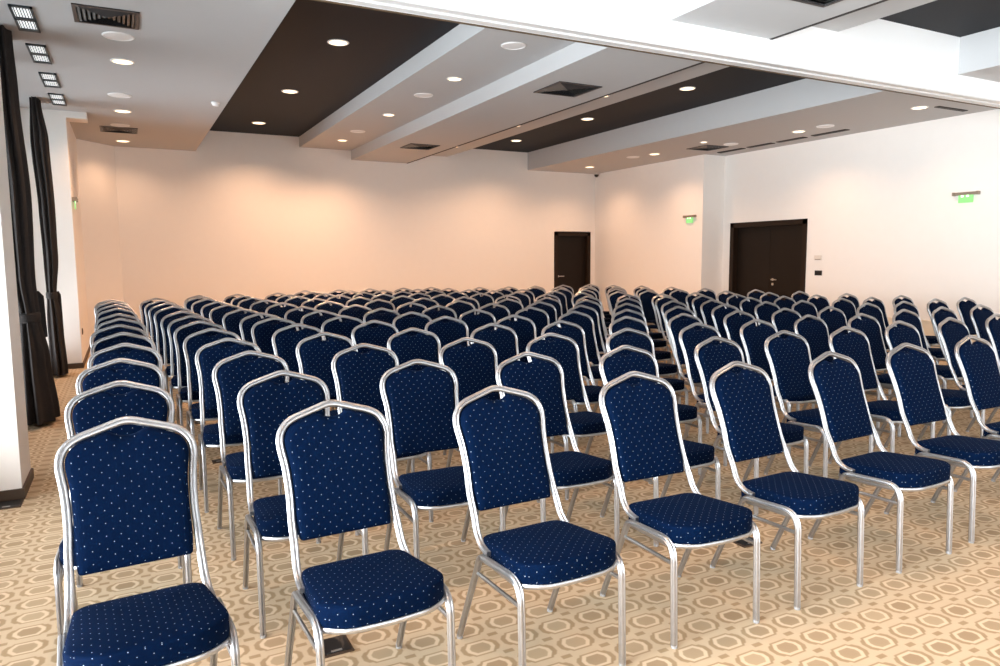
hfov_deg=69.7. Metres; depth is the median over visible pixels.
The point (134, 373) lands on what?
banquet chair
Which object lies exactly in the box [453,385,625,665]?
banquet chair
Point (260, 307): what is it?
banquet chair
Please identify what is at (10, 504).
box
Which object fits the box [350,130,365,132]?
ceiling speaker
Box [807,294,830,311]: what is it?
banquet chair
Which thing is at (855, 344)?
banquet chair
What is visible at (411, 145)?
ceiling vent
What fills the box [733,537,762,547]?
box
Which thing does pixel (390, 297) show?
banquet chair
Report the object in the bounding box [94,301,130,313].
banquet chair
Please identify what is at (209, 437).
banquet chair
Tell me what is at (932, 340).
banquet chair
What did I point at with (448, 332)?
banquet chair
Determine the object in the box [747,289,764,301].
banquet chair
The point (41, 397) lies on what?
curtain
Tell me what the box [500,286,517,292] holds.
banquet chair
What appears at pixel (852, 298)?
banquet chair
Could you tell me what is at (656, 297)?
banquet chair
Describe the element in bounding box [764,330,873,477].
banquet chair
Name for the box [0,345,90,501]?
baseboard
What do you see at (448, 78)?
recessed light
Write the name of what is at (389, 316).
banquet chair
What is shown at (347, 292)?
banquet chair
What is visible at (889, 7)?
ceiling
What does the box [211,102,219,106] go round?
smoke detector
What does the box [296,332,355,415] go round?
banquet chair
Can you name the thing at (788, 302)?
banquet chair
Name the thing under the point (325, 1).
trim
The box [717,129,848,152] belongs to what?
ceiling vent
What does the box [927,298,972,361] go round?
banquet chair
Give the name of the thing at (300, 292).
banquet chair
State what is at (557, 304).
banquet chair
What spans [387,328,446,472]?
banquet chair
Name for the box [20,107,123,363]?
wall
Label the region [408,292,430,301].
banquet chair
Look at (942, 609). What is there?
floor
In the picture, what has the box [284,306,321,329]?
banquet chair
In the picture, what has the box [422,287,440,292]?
banquet chair
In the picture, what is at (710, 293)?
banquet chair
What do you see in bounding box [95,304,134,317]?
banquet chair
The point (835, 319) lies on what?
banquet chair
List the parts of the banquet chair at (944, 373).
backrest, frame, leg, seat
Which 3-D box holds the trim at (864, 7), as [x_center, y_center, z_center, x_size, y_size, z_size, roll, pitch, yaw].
[2.077,-3.150,7.150,0.034,0.854,17.650,-3,7,-27]
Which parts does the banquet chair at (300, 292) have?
frame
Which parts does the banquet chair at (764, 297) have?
backrest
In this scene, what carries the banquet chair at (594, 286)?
on the floor
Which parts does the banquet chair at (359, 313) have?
frame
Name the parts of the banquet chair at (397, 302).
frame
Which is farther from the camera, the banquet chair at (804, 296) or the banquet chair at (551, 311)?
the banquet chair at (804, 296)
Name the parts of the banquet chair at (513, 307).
frame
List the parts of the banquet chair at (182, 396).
leg, leg, seat, backrest, frame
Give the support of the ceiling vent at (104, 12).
in the ceiling at (187, 55)
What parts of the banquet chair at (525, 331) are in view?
frame, backrest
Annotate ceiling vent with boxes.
[71,3,139,29]
[99,126,137,133]
[400,143,439,149]
[533,81,601,96]
[687,145,727,150]
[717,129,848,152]
[792,0,842,7]
[934,106,967,111]
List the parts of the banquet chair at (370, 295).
backrest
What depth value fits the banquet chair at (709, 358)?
4.39 m
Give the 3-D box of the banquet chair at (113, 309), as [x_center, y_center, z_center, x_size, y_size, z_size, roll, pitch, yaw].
[-3.919,0.232,7.380,0.438,0.950,0.603,-3,7,-27]
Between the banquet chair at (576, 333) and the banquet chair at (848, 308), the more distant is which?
the banquet chair at (848, 308)
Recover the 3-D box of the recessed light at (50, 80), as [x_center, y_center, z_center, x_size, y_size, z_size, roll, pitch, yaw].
[-4.876,-2.739,7.776,0.156,0.018,0.680,-3,7,-27]
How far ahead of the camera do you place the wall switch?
12.28 m
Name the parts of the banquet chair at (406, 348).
leg, frame, backrest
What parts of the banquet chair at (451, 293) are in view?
backrest, frame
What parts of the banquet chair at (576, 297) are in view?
backrest, frame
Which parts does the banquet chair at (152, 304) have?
backrest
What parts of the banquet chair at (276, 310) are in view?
backrest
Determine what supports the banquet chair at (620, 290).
on the floor
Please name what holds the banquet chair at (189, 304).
on the floor
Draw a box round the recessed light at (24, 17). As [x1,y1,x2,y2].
[8,4,40,32]
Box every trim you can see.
[312,0,999,108]
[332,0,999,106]
[407,0,887,163]
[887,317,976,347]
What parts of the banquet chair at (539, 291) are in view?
frame, backrest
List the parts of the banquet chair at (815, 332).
frame, backrest, leg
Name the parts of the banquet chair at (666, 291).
backrest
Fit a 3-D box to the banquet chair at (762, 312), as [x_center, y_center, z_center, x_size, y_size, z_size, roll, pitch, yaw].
[3.095,0.143,7.784,0.438,0.950,0.603,-4,7,-28]
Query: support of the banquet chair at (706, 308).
on the floor
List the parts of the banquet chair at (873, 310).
frame, backrest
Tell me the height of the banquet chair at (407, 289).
0.950 m
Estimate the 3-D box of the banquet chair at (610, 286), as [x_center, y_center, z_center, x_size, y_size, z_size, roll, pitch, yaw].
[2.175,-0.374,12.776,0.438,0.950,0.603,-3,7,-26]
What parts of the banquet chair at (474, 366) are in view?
leg, frame, backrest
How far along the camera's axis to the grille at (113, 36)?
6.26 m
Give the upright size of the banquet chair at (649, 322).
0.950 m
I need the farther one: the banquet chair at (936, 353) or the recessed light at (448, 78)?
the recessed light at (448, 78)
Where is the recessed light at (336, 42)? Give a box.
[327,39,348,45]
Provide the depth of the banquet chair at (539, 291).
12.23 m
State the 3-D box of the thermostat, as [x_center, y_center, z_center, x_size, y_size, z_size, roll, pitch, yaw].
[5.443,-1.288,12.276,0.028,0.080,0.150,-3,7,-27]
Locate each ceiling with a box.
[0,0,295,150]
[209,0,458,136]
[299,24,574,150]
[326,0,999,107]
[351,0,881,162]
[432,0,935,156]
[473,0,999,152]
[528,27,999,173]
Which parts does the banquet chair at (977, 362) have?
leg, frame, backrest, seat, leg, leg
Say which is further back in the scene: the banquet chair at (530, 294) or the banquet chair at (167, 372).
the banquet chair at (530, 294)
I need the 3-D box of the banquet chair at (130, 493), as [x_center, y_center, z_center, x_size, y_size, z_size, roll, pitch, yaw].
[-1.051,0.766,2.110,0.438,0.950,0.603,-4,7,-31]
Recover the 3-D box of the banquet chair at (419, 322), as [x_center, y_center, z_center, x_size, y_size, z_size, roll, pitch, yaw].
[-0.699,0.294,6.590,0.438,0.950,0.603,-4,7,-28]
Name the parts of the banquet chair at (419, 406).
leg, leg, frame, backrest, seat, leg, leg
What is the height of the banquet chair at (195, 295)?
0.950 m
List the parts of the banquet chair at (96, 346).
backrest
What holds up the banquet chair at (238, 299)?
on the floor
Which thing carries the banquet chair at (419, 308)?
on the floor
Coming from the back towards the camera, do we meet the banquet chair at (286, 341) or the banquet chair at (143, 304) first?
the banquet chair at (143, 304)
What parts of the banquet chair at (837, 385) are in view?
leg, backrest, frame, leg, leg, seat, leg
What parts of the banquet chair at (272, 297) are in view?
backrest, frame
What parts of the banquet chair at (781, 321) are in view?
frame, backrest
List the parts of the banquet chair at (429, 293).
backrest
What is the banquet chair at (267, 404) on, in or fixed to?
on the floor
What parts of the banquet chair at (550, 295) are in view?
backrest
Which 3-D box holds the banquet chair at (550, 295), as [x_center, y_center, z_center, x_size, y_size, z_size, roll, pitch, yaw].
[0.780,-0.051,9.787,0.438,0.950,0.603,-3,7,-26]
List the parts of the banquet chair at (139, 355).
backrest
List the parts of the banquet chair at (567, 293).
frame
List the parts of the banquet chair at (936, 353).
backrest, frame, seat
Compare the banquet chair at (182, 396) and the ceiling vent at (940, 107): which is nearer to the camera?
the banquet chair at (182, 396)
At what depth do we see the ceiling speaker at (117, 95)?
8.50 m
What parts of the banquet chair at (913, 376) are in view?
leg, backrest, frame, leg, leg, seat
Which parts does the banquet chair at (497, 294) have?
frame, backrest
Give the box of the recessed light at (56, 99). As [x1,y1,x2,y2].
[48,93,66,105]
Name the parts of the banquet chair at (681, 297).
frame, backrest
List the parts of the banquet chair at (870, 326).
frame, backrest, seat, leg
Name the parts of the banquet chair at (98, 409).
leg, seat, leg, frame, backrest, leg, leg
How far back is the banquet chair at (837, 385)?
3.59 m
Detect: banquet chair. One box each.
[54,380,191,634]
[54,416,239,665]
[76,358,181,587]
[87,343,162,387]
[90,324,147,346]
[91,332,155,360]
[94,299,127,309]
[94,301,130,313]
[94,313,142,328]
[94,318,146,334]
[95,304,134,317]
[95,308,137,322]
[139,298,169,341]
[144,300,175,347]
[148,303,184,354]
[154,306,192,364]
[160,311,203,417]
[167,315,214,431]
[173,321,224,437]
[183,328,240,447]
[184,295,211,304]
[184,297,211,309]
[191,298,222,314]
[195,337,282,512]
[201,301,233,321]
[209,304,246,334]
[212,350,320,560]
[222,308,263,344]
[223,294,247,304]
[230,295,255,307]
[237,297,267,309]
[237,370,368,638]
[239,312,282,347]
[250,299,282,317]
[251,317,298,359]
[265,292,290,302]
[265,302,299,318]
[272,323,337,409]
[275,294,301,306]
[276,399,455,665]
[284,296,310,310]
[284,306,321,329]
[294,290,315,298]
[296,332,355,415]
[301,298,331,310]
[301,310,341,338]
[302,292,326,299]
[313,293,338,301]
[314,301,346,315]
[321,315,363,409]
[327,289,349,297]
[327,295,353,306]
[331,343,433,535]
[338,304,371,322]
[339,291,361,298]
[346,297,374,309]
[351,320,398,352]
[352,292,375,300]
[359,288,379,295]
[363,308,401,326]
[364,299,394,313]
[371,293,395,303]
[374,290,393,296]
[380,359,505,577]
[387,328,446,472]
[390,295,414,310]
[392,291,411,298]
[392,311,432,335]
[394,288,413,294]
[396,302,426,317]
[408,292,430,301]
[409,289,426,295]
[410,297,439,309]
[421,305,456,322]
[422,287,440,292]
[424,290,445,297]
[425,316,469,348]
[431,294,454,309]
[439,337,539,514]
[441,288,458,295]
[446,300,475,318]
[447,291,467,300]
[452,296,479,314]
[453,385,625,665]
[459,309,495,344]
[461,289,480,296]
[470,287,490,295]
[470,293,493,309]
[470,323,553,452]
[477,303,509,322]
[482,290,504,302]
[493,288,512,298]
[494,298,523,320]
[495,295,521,302]
[495,314,567,406]
[496,352,619,544]
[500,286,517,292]
[506,292,530,307]
[513,289,534,305]
[514,306,549,341]
[525,287,545,298]
[525,301,557,326]
[526,333,624,499]
[527,285,545,291]
[535,294,560,302]
[536,297,562,320]
[541,320,602,445]
[543,291,567,317]
[551,286,567,293]
[552,288,572,309]
[556,285,573,295]
[557,311,603,410]
[567,305,606,385]
[571,292,609,334]
[573,299,606,385]
[575,289,610,327]
[576,296,609,342]
[578,286,611,317]
[580,287,610,321]
[583,284,609,313]
[599,345,720,546]
[599,371,759,648]
[605,285,621,313]
[606,328,701,483]
[607,286,625,292]
[607,288,626,315]
[608,291,651,331]
[609,316,687,436]
[611,309,680,403]
[613,303,673,376]
[615,298,668,376]
[617,294,665,362]
[633,285,649,295]
[636,288,661,332]
[638,290,665,349]
[651,293,676,364]
[655,296,682,371]
[661,300,690,389]
[662,287,680,294]
[664,306,700,409]
[667,313,708,433]
[669,289,688,350]
[679,322,770,465]
[686,292,704,312]
[692,295,715,323]
[694,336,808,515]
[696,288,716,299]
[700,299,725,329]
[709,361,863,609]
[711,303,746,362]
[717,290,737,307]
[723,310,799,410]
[726,294,748,314]
[740,297,772,381]
[740,319,828,454]
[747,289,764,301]
[754,301,779,325]
[760,292,778,305]
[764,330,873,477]
[771,308,814,408]
[774,296,795,313]
[791,291,809,304]
[791,300,817,320]
[794,314,879,440]
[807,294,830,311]
[808,351,953,573]
[817,306,891,398]
[828,326,934,463]
[831,298,889,350]
[838,293,859,312]
[847,313,930,436]
[857,303,888,389]
[863,297,888,372]
[884,320,984,447]
[884,343,999,543]
[892,295,939,346]
[892,309,973,423]
[893,301,961,389]
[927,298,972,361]
[931,306,999,388]
[937,317,999,436]
[954,335,999,491]
[956,297,978,342]
[970,304,995,344]
[985,313,999,423]
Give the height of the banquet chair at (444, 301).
0.950 m
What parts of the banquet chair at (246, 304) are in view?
backrest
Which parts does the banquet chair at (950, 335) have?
leg, frame, backrest, leg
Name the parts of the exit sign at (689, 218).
sign panel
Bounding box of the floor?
[0,344,999,665]
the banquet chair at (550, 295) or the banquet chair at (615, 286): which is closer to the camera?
the banquet chair at (550, 295)
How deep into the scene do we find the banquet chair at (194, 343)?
5.16 m
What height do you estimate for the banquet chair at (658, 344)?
0.950 m
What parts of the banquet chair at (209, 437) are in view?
leg, leg, seat, frame, backrest, leg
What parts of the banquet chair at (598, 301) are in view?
backrest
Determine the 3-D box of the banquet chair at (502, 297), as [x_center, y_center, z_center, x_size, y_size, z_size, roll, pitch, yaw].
[0.225,-0.023,9.550,0.438,0.950,0.603,-3,7,-26]
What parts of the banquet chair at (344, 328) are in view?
frame, backrest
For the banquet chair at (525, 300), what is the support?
on the floor
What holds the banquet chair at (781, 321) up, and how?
on the floor
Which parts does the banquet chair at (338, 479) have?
leg, leg, backrest, frame, seat, leg, leg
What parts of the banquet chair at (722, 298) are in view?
frame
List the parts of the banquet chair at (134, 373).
leg, backrest, frame, leg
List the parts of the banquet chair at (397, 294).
backrest, frame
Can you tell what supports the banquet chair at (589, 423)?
on the floor
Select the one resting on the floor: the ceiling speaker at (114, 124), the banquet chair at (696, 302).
the banquet chair at (696, 302)
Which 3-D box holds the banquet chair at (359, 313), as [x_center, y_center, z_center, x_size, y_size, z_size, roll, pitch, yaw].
[-1.464,0.182,7.707,0.438,0.950,0.603,-3,7,-27]
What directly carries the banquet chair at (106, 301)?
on the floor
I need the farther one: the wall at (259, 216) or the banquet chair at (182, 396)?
the wall at (259, 216)
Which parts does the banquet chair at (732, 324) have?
frame, backrest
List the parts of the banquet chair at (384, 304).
backrest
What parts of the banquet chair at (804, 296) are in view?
frame, backrest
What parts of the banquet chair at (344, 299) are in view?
backrest, frame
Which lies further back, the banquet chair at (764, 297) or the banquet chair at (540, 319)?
the banquet chair at (764, 297)
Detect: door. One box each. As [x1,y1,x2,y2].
[554,232,590,294]
[729,219,807,299]
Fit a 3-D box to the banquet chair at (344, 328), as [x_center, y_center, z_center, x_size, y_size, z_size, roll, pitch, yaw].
[-1.275,0.337,6.212,0.438,0.950,0.603,-3,7,-27]
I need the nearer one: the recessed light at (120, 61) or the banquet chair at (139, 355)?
the banquet chair at (139, 355)
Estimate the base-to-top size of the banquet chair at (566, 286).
0.950 m
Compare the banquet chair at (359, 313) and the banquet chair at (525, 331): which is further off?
the banquet chair at (359, 313)
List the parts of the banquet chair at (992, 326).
leg, frame, backrest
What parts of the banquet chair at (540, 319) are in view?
frame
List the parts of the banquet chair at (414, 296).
backrest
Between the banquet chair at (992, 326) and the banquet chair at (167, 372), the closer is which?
the banquet chair at (992, 326)
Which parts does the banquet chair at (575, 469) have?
leg, backrest, frame, leg, leg, seat, leg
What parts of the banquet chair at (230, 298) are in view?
backrest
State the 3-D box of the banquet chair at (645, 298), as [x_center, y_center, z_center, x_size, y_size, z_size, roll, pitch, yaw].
[2.362,-0.149,10.615,0.438,0.950,0.603,-3,7,-26]
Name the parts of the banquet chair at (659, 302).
frame, backrest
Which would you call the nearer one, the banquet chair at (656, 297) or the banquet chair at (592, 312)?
the banquet chair at (592, 312)
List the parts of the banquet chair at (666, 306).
backrest, frame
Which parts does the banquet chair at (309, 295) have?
backrest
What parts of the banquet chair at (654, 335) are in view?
frame, backrest, seat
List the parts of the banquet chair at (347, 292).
backrest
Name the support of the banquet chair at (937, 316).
on the floor
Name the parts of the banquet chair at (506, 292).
backrest, frame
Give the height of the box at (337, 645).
0.012 m
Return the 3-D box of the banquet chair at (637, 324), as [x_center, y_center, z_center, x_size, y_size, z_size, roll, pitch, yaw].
[1.209,0.353,5.908,0.438,0.950,0.603,-3,7,-27]
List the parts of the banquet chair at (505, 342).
backrest, frame, leg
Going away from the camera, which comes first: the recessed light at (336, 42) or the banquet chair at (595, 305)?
the recessed light at (336, 42)
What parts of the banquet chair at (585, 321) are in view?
backrest, frame, leg, seat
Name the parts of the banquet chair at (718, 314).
frame, backrest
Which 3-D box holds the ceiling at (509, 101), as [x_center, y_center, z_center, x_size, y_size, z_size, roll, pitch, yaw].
[1.558,-3.120,6.881,1.180,0.850,17.650,-3,7,-27]
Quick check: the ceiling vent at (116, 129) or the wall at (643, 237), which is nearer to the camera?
the ceiling vent at (116, 129)
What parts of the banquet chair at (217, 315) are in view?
frame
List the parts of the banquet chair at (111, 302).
backrest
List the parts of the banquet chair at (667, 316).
backrest, frame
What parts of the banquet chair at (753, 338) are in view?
backrest, frame, leg, leg, seat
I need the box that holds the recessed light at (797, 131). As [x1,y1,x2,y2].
[792,130,805,132]
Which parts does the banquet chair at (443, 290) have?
backrest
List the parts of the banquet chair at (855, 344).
leg, backrest, frame, leg, leg, seat, leg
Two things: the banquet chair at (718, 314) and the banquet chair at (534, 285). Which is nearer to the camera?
the banquet chair at (718, 314)
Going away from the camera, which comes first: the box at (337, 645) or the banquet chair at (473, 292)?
the box at (337, 645)
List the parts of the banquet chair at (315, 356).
backrest, frame, seat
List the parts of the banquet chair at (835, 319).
frame, backrest, seat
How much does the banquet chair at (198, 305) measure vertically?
0.950 m
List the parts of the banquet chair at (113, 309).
backrest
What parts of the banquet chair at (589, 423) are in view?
backrest, frame, leg, seat, leg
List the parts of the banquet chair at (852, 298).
frame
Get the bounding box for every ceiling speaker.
[102,31,134,40]
[107,93,131,97]
[110,123,129,126]
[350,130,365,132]
[414,93,432,97]
[501,42,525,49]
[723,143,738,145]
[816,125,834,127]
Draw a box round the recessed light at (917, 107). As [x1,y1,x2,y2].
[910,106,928,109]
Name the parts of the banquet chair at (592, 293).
frame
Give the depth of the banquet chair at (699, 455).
3.99 m
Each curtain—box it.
[0,25,60,425]
[29,96,68,375]
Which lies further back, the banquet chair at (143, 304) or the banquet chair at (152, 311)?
the banquet chair at (143, 304)
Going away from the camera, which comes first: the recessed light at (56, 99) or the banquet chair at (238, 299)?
the recessed light at (56, 99)
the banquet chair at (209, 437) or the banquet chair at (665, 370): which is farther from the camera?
the banquet chair at (665, 370)
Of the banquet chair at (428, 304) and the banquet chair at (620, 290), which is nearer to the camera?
the banquet chair at (428, 304)
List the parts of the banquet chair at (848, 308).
frame, backrest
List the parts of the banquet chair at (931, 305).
frame, backrest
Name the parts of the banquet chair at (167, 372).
leg, seat, backrest, frame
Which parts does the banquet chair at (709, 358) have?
leg, frame, backrest, leg, leg, seat, leg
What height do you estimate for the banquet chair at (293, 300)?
0.950 m
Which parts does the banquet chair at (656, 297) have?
backrest, frame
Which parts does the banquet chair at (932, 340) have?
frame, backrest, seat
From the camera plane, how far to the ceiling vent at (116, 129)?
10.72 m
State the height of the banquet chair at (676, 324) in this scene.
0.950 m
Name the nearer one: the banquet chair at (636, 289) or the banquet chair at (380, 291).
the banquet chair at (380, 291)
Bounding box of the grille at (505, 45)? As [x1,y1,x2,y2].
[503,43,523,48]
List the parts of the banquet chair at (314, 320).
frame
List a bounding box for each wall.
[0,75,30,490]
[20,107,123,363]
[114,131,594,336]
[594,154,724,310]
[722,109,999,320]
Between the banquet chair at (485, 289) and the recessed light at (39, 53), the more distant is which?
the banquet chair at (485, 289)
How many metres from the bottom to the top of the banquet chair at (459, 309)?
0.950 m
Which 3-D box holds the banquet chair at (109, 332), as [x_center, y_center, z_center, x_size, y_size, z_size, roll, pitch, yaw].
[-2.863,0.428,5.444,0.438,0.950,0.603,-4,7,-28]
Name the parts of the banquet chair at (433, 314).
backrest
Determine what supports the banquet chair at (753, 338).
on the floor
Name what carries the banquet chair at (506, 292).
on the floor
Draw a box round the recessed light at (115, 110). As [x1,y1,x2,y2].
[113,109,131,112]
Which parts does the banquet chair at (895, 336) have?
leg, frame, backrest, leg, leg, seat, leg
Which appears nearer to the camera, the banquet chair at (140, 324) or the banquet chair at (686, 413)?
the banquet chair at (686, 413)
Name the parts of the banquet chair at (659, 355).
backrest, frame, seat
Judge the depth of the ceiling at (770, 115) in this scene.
10.84 m
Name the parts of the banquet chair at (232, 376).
leg, leg, backrest, frame, seat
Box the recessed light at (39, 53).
[25,43,51,64]
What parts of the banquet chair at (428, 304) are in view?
backrest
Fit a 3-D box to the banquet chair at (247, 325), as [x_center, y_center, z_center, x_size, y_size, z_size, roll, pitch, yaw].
[-2.131,0.302,6.598,0.438,0.950,0.603,-3,7,-27]
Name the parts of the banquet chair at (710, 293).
backrest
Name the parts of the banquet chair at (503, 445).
leg, leg, backrest, frame, seat, leg, leg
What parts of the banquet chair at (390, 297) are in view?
backrest, frame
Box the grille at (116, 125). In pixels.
[113,124,127,126]
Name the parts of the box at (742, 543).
lid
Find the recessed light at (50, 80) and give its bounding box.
[38,72,60,87]
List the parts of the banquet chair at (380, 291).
backrest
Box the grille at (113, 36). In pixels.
[104,33,131,39]
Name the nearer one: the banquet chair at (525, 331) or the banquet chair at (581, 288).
the banquet chair at (525, 331)
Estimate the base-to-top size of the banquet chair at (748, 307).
0.950 m
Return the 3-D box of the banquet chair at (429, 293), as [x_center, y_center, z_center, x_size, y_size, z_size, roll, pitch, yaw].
[-0.907,-0.190,11.212,0.438,0.950,0.603,-4,7,-28]
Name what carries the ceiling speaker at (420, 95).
attached to the ceiling at (474, 54)
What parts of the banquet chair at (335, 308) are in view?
backrest, frame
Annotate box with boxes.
[0,499,23,509]
[212,459,221,463]
[324,635,354,657]
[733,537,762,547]
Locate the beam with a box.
[65,111,87,122]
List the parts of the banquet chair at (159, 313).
seat, backrest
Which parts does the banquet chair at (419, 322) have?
frame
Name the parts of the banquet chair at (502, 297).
backrest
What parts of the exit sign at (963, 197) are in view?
sign panel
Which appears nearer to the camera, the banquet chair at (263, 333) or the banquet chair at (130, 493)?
the banquet chair at (130, 493)
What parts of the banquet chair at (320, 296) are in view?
backrest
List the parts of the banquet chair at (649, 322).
frame, seat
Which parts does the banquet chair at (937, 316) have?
frame, backrest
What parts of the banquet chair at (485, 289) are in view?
backrest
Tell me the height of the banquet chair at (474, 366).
0.950 m
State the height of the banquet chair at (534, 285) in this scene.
0.950 m
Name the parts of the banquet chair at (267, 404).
leg, leg, seat, backrest, frame, leg, leg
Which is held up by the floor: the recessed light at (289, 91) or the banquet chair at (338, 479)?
the banquet chair at (338, 479)
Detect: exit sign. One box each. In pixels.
[72,197,77,208]
[683,215,695,222]
[952,191,980,202]
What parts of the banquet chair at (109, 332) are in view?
backrest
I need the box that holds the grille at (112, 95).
[109,94,129,96]
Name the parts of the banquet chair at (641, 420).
leg, backrest, leg, frame, leg, seat, leg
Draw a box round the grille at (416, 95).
[415,94,431,96]
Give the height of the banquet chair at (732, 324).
0.950 m
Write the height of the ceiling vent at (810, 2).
0.018 m
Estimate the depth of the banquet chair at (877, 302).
8.71 m
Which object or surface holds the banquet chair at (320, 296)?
on the floor
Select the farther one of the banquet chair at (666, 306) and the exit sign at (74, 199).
the exit sign at (74, 199)
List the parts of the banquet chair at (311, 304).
backrest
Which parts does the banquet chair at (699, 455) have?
leg, frame, backrest, leg, leg, seat, leg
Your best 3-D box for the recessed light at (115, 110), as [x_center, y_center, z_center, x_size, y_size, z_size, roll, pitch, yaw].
[-4.958,-2.918,9.428,0.220,0.021,0.220,-3,7,-27]
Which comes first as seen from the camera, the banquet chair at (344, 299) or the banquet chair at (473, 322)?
the banquet chair at (473, 322)
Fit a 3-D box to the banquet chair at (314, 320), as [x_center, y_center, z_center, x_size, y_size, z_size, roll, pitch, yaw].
[-1.644,0.269,6.885,0.438,0.950,0.603,-3,7,-26]
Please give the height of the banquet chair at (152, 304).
0.950 m
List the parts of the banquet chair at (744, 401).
leg, backrest, frame, leg, leg, seat, leg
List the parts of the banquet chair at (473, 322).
frame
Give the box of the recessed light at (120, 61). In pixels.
[110,58,134,64]
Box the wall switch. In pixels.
[815,270,821,274]
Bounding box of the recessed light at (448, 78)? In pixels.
[447,77,462,80]
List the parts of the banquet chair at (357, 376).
frame, backrest, seat, leg, leg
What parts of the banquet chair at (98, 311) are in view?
backrest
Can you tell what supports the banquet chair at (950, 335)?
on the floor
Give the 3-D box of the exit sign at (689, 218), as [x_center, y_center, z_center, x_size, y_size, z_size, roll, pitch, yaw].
[3.746,-2.252,14.191,0.062,0.151,0.324,-3,7,-27]
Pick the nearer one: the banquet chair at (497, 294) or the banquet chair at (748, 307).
the banquet chair at (748, 307)
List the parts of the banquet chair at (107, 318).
backrest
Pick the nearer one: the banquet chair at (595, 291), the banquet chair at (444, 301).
the banquet chair at (444, 301)
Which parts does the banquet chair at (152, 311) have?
seat, backrest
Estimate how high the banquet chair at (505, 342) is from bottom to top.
0.950 m
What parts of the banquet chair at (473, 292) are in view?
backrest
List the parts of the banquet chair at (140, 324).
backrest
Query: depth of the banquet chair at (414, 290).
11.82 m
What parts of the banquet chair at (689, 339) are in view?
leg, frame, backrest, seat, leg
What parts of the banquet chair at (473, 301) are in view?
frame, backrest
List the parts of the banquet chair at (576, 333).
backrest, frame, leg, seat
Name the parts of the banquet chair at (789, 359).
leg, frame, backrest, seat, leg, leg, leg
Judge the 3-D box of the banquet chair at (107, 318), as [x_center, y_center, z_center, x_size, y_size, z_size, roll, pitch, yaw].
[-3.481,0.311,6.604,0.438,0.950,0.603,-4,7,-28]
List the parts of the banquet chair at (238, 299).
backrest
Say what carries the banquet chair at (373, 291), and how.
on the floor
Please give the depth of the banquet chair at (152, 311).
8.34 m
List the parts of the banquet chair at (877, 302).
frame, backrest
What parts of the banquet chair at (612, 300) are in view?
frame, backrest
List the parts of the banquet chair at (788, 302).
backrest, frame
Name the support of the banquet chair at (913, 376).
on the floor
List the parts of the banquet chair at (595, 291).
backrest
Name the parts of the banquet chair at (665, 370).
frame, backrest, seat, leg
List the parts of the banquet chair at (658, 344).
backrest, frame, seat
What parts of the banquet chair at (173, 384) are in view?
leg, seat, frame, backrest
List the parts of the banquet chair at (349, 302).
backrest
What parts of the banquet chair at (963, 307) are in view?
backrest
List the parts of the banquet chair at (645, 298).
frame, backrest, seat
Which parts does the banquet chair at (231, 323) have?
frame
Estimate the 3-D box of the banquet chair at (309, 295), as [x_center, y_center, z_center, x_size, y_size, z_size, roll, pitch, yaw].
[-2.739,-0.143,10.883,0.438,0.950,0.603,-4,7,-28]
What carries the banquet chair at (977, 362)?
on the floor
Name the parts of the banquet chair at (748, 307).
backrest, frame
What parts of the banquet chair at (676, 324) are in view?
frame, backrest, leg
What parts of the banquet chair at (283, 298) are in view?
frame, backrest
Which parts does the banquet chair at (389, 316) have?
backrest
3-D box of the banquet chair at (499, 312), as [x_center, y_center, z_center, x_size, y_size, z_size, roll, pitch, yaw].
[0.052,0.162,7.798,0.438,0.950,0.603,-4,7,-28]
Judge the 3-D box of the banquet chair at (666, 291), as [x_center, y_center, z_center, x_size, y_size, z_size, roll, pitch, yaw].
[2.995,-0.278,11.808,0.438,0.950,0.603,-4,7,-27]
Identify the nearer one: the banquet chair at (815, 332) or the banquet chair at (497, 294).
the banquet chair at (815, 332)
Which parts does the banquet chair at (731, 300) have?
frame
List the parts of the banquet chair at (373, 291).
frame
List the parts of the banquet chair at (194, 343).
leg, seat, backrest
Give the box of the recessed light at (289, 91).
[281,89,298,93]
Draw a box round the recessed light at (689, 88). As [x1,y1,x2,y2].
[679,86,695,90]
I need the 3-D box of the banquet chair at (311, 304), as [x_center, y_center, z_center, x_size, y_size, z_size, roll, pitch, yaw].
[-2.247,0.045,9.061,0.438,0.950,0.603,-3,7,-26]
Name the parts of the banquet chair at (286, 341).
backrest, frame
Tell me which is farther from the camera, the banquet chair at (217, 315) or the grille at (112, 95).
the grille at (112, 95)
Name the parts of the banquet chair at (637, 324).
backrest, frame, seat, leg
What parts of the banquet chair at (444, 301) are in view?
frame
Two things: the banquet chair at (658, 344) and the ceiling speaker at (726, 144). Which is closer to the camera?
the banquet chair at (658, 344)
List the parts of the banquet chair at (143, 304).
backrest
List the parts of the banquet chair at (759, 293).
backrest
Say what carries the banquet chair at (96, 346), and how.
on the floor
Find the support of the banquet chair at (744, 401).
on the floor
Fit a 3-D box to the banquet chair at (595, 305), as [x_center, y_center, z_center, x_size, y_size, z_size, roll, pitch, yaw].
[1.153,0.097,8.347,0.438,0.950,0.603,-3,7,-27]
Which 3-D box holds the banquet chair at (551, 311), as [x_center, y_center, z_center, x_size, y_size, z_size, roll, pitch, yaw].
[0.584,0.132,8.052,0.438,0.950,0.603,-3,7,-26]
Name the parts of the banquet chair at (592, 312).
backrest, frame, seat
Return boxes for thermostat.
[814,255,821,259]
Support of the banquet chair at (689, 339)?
on the floor
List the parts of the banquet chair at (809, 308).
backrest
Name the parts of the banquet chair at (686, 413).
frame, backrest, seat, leg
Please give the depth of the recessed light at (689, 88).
10.02 m
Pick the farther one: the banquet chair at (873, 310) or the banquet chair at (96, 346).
the banquet chair at (873, 310)
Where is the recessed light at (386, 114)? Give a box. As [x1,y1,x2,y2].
[382,113,394,116]
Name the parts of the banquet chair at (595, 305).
backrest, frame, seat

